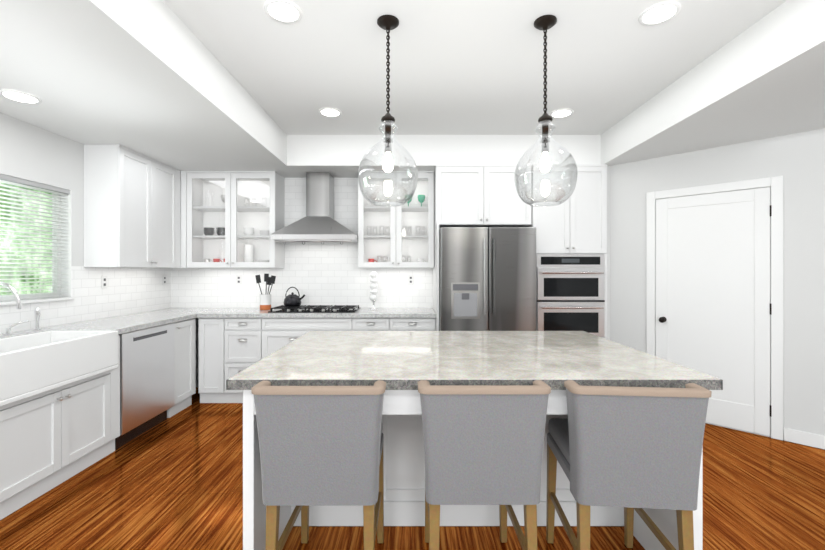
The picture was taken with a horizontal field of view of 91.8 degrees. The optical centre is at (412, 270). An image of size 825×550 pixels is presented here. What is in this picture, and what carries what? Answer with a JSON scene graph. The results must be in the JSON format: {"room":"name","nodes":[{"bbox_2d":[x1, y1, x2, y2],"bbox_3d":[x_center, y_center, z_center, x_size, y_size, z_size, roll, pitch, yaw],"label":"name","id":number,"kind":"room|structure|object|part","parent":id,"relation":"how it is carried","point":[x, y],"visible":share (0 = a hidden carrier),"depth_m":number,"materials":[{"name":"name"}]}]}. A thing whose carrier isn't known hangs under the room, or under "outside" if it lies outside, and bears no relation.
{"room":"kitchen","nodes":[
{"label":"kitchen","id":0,"kind":"room"},
{"bbox_2d":[84,144,186,267],"bbox_3d":[-2.645,-0.561,3.905,0.366,1.053,0.930,0,0,0],"label":"upper cabinet","id":1,"kind":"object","parent":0,"point":[135,203],"depth_m":3.60,"materials":[{"name":"white wood"}]},
{"bbox_2d":[0,0,824,177],"bbox_3d":[0.460,-1.310,1.040,6.860,0.440,7.560,0,0,0],"label":"ceiling","id":2,"kind":"structure","parent":0,"point":[182,85],"depth_m":2.68,"materials":[{"name":"white paint"}]},
{"bbox_2d":[0,90,41,103],"bbox_3d":[-2.450,-1.085,2.500,0.200,0.007,0.200,0,0,0],"label":"recessed light","id":3,"kind":"object","parent":2,"relation":"in","point":[17,96],"depth_m":2.49,"materials":[{"name":"white plastic"}]},
{"bbox_2d":[264,0,301,23],"bbox_3d":[-0.700,-1.405,2.170,0.200,0.007,0.200,0,0,0],"label":"recessed light","id":4,"kind":"object","parent":2,"relation":"in","point":[282,11],"depth_m":2.16,"materials":[{"name":"white plastic"}]},
{"bbox_2d":[319,108,341,116],"bbox_3d":[-0.730,-1.405,3.550,0.200,0.007,0.200,0,0,0],"label":"recessed light","id":5,"kind":"object","parent":2,"relation":"in","point":[328,112],"depth_m":3.54,"materials":[{"name":"white plastic"}]},
{"bbox_2d":[377,15,398,171],"bbox_3d":[-0.138,-0.893,2.260,0.340,1.033,0.340,0,0,0],"label":"pendant light","id":6,"kind":"object","parent":2,"relation":"hanging from","point":[386,22],"visible":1,"depth_m":2.25,"materials":[{"name":"black metal"}]},
{"bbox_2d":[534,15,556,171],"bbox_3d":[0.750,-0.893,2.260,0.340,1.033,0.340,0,0,0],"label":"pendant light","id":7,"kind":"object","parent":2,"relation":"hanging from","point":[545,22],"visible":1,"depth_m":2.25,"materials":[{"name":"black metal"}]},
{"bbox_2d":[550,109,573,117],"bbox_3d":[1.330,-1.405,3.570,0.200,0.007,0.200,0,0,0],"label":"recessed light","id":8,"kind":"object","parent":2,"relation":"in","point":[560,113],"depth_m":3.57,"materials":[{"name":"white plastic"}]},
{"bbox_2d":[638,1,680,25],"bbox_3d":[1.350,-1.405,2.190,0.200,0.007,0.200,0,0,0],"label":"recessed light","id":9,"kind":"object","parent":2,"relation":"in","point":[659,13],"depth_m":2.18,"materials":[{"name":"white plastic"}]},
{"bbox_2d":[0,112,824,439],"bbox_3d":[0.510,-0.065,1.040,6.960,2.850,7.560,0,0,0],"label":"wall","id":10,"kind":"structure","parent":0,"point":[326,273],"depth_m":3.65,"materials":[{"name":"paint"}]},
{"bbox_2d":[0,173,74,305],"bbox_3d":[-2.882,-0.218,2.500,0.145,0.913,1.660,0,0,0],"label":"window","id":11,"kind":"structure","parent":10,"relation":"in","point":[55,297],"depth_m":3.29,"materials":[{"name":"white wood"}]},
{"bbox_2d":[0,174,69,299],"bbox_3d":[-2.858,-0.233,2.500,0.040,0.874,1.628,0,0,0],"label":"window blind","id":12,"kind":"object","parent":11,"relation":"attached to","point":[7,179],"depth_m":3.00,"materials":[{"name":"white plastic"}]},
{"bbox_2d":[101,276,106,288],"label":"outlet plates","id":13,"kind":"object","parent":10,"relation":"attached to","point":[103,278],"depth_m":3.66,"materials":[{"name":"white plastic"}]},
{"bbox_2d":[163,275,166,284],"label":"outlet plates","id":14,"kind":"object","parent":10,"relation":"attached to","point":[164,276],"depth_m":4.56,"materials":[{"name":"white plastic"}]},
{"bbox_2d":[186,171,284,267],"bbox_3d":[-1.978,-0.561,4.497,0.965,1.053,0.362,0,0,0],"label":"upper cabinet","id":15,"kind":"object","parent":10,"relation":"attached to","point":[253,199],"visible":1,"depth_m":4.53,"materials":[{"name":"white wood"}]},
{"bbox_3d":[-1.978,-0.561,4.497,0.965,1.053,0.362,0,0,0],"label":"glass","id":16,"kind":"part","parent":15,"relation":"part of","materials":[{"name":"clear glass"}]},
{"bbox_2d":[204,195,268,261],"bbox_3d":[-1.981,-0.487,4.550,0.784,0.866,0.134,0,0,0],"label":"dishware","id":17,"kind":"object","parent":15,"relation":"in","point":[248,249],"visible":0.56,"depth_m":4.51,"materials":[{"name":"white ceramic"}]},
{"bbox_2d":[236,275,241,284],"label":"outlet plates","id":18,"kind":"object","parent":10,"relation":"attached to","point":[238,280],"depth_m":4.67,"materials":[{"name":"white plastic"}]},
{"bbox_2d":[270,172,357,243],"bbox_3d":[-1.044,-0.683,4.434,0.896,0.809,0.488,0,0,0],"label":"range hood","id":19,"kind":"object","parent":10,"relation":"attached to","point":[319,225],"visible":0.98,"depth_m":4.34,"materials":[{"name":"silver metal"}]},
{"bbox_2d":[358,171,433,267],"bbox_3d":[-0.179,-0.561,4.497,0.827,1.053,0.362,0,0,0],"label":"upper cabinet","id":20,"kind":"object","parent":10,"relation":"attached to","point":[393,233],"depth_m":4.65,"materials":[{"name":"white wood"}]},
{"bbox_2d":[368,195,425,261],"bbox_3d":[-0.181,-0.457,4.555,0.679,0.806,0.110,0,0,0],"label":"dishware","id":21,"kind":"object","parent":20,"relation":"in","point":[408,198],"visible":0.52,"depth_m":4.52,"materials":[{"name":"green glass"}]},
{"bbox_2d":[408,275,413,284],"label":"outlet plates","id":22,"kind":"object","parent":10,"relation":"attached to","point":[410,277],"depth_m":4.67,"materials":[{"name":"white plastic"}]},
{"bbox_2d":[646,176,782,440],"bbox_3d":[2.604,0.297,3.530,0.980,2.125,0.090,0,0,45],"label":"door","id":23,"kind":"structure","parent":10,"relation":"attached to","point":[714,308],"depth_m":3.48,"materials":[{"name":"white wood"}]},
{"bbox_2d":[784,427,824,449],"bbox_3d":[3.487,1.308,0.927,1.234,0.105,6.946,0,0,-14],"label":"baseboard","id":24,"kind":"structure","parent":10,"relation":"attached to","point":[790,435],"depth_m":3.12,"materials":[{"name":"white"}]},
{"bbox_2d":[0,387,824,549],"bbox_3d":[0.460,1.390,1.040,6.860,0.060,7.560,0,0,0],"label":"floor","id":25,"kind":"structure","parent":0,"point":[177,484],"depth_m":2.34,"materials":[{"name":"brown wood"}]},
{"bbox_2d":[0,318,195,519],"bbox_3d":[-2.502,0.917,2.313,0.652,0.885,3.526,0,0,0],"label":"base cabinet","id":26,"kind":"object","parent":25,"relation":"on","point":[48,438],"visible":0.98,"depth_m":2.54,"materials":[{"name":"white paint"}]},
{"bbox_2d":[115,323,174,448],"bbox_3d":[-2.499,0.919,3.365,0.618,0.882,0.670,0,0,0],"label":"dishwasher","id":27,"kind":"object","parent":25,"relation":"on","point":[147,356],"visible":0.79,"depth_m":3.29,"materials":[{"name":"grey metal"}]},
{"bbox_2d":[199,318,435,402],"bbox_3d":[-0.976,0.917,4.367,2.428,0.885,0.623,0,0,0],"label":"base cabinet","id":28,"kind":"object","parent":25,"relation":"on","point":[227,346],"visible":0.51,"depth_m":4.09,"materials":[{"name":"white paint"}]},
{"bbox_2d":[0,308,435,338],"bbox_3d":[-1.295,0.452,2.614,3.066,0.044,4.128,0,0,0],"label":"countertop","id":29,"kind":"structure","parent":28,"relation":"on","point":[127,323],"depth_m":4.05,"materials":[{"name":"stone"}]},
{"bbox_2d":[0,281,40,334],"bbox_3d":[-2.608,0.245,2.626,0.320,0.367,0.607,0,0,0],"label":"faucet","id":30,"kind":"object","parent":29,"relation":"on","point":[8,286],"visible":1,"depth_m":2.69,"materials":[{"name":"silver metal"}]},
{"bbox_2d":[0,330,117,406],"bbox_3d":[-2.402,0.572,2.500,0.505,0.276,0.858,0,0,0],"label":"farmhouse sink","id":31,"kind":"object","parent":29,"relation":"in","point":[32,364],"visible":1,"depth_m":2.49,"materials":[{"name":"white ceramic"}]},
{"bbox_2d":[255,274,275,309],"bbox_3d":[-1.631,0.229,4.447,0.202,0.400,0.126,0,0,33],"label":"utensil crock","id":32,"kind":"object","parent":29,"relation":"on","point":[265,299],"visible":0.98,"depth_m":4.44,"materials":[{"name":"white ceramic"}]},
{"bbox_2d":[268,305,360,312],"bbox_3d":[-1.044,0.408,4.364,0.900,0.042,0.471,0,0,0],"label":"cooktop","id":33,"kind":"object","parent":29,"relation":"in","point":[282,308],"visible":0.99,"depth_m":4.22,"materials":[{"name":"black metal"}]},
{"bbox_2d":[283,287,304,305],"bbox_3d":[-1.328,0.280,4.456,0.210,0.211,0.191,0,0,-39],"label":"kettle","id":34,"kind":"object","parent":33,"relation":"on","point":[292,299],"visible":1,"depth_m":4.39,"materials":[{"name":"black metal"}]},
{"bbox_2d":[369,272,377,309],"bbox_3d":[-0.430,0.218,4.450,0.092,0.422,0.092,0,0,45],"label":"stand","id":35,"kind":"object","parent":29,"relation":"on","point":[373,297],"visible":1,"depth_m":4.43,"materials":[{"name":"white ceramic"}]},
{"bbox_2d":[251,380,385,549],"bbox_3d":[-0.350,0.893,1.742,0.496,0.933,0.575,0,0,0],"label":"bar stool","id":36,"kind":"object","parent":25,"relation":"on","point":[319,445],"visible":1,"depth_m":1.48,"materials":[{"name":"grey fabric"}]},
{"bbox_2d":[226,331,722,549],"bbox_3d":[0.246,0.895,2.235,1.973,0.930,1.290,0,0,0],"label":"kitchen island","id":37,"kind":"object","parent":25,"relation":"on","point":[401,359],"visible":0.45,"depth_m":2.04,"materials":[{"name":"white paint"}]},
{"bbox_2d":[433,165,531,330],"bbox_3d":[0.731,0.136,4.299,0.982,2.448,0.758,0,0,0],"label":"upper cabinet","id":38,"kind":"object","parent":25,"relation":"on","point":[488,196],"visible":1,"depth_m":4.11,"materials":[{"name":"white wood"}]},
{"bbox_2d":[418,380,550,549],"bbox_3d":[0.268,0.893,1.748,0.496,0.933,0.575,0,0,0],"label":"bar stool","id":39,"kind":"object","parent":25,"relation":"on","point":[483,444],"visible":1,"depth_m":1.48,"materials":[{"name":"grey fabric"}]},
{"bbox_2d":[439,227,535,330],"bbox_3d":[0.724,0.471,4.197,0.912,1.778,0.906,0,0,0],"label":"refrigerator","id":40,"kind":"object","parent":25,"relation":"on","point":[487,276],"visible":0.51,"depth_m":3.80,"materials":[{"name":"grey metal"}]},
{"bbox_2d":[527,164,606,338],"bbox_3d":[1.607,0.136,4.362,0.757,2.448,0.632,0,0,0],"label":"tall cabinet","id":41,"kind":"object","parent":25,"relation":"on","point":[569,201],"visible":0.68,"depth_m":4.09,"materials":[{"name":"white paint"}]},
{"bbox_2d":[536,254,604,336],"bbox_3d":[1.607,0.250,4.048,0.693,0.846,0.102,0,0,0],"label":"wall oven","id":42,"kind":"object","parent":41,"relation":"in","point":[570,288],"visible":0.94,"depth_m":4.05,"materials":[{"name":"silver metal"}]},
{"bbox_2d":[546,380,711,549],"bbox_3d":[0.837,0.893,1.725,0.500,0.933,0.606,0,0,0],"label":"bar stool","id":43,"kind":"object","parent":25,"relation":"on","point":[630,448],"visible":1,"depth_m":1.47,"materials":[{"name":"grey fabric"}]},
{"label":"outside","id":44,"kind":"structure","parent":0,"visible":0},
{"bbox_2d":[0,182,51,295],"bbox_3d":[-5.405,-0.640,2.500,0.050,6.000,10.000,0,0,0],"label":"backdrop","id":45,"kind":"structure","parent":44,"point":[47,281],"depth_m":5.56,"materials":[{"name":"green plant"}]}
]}

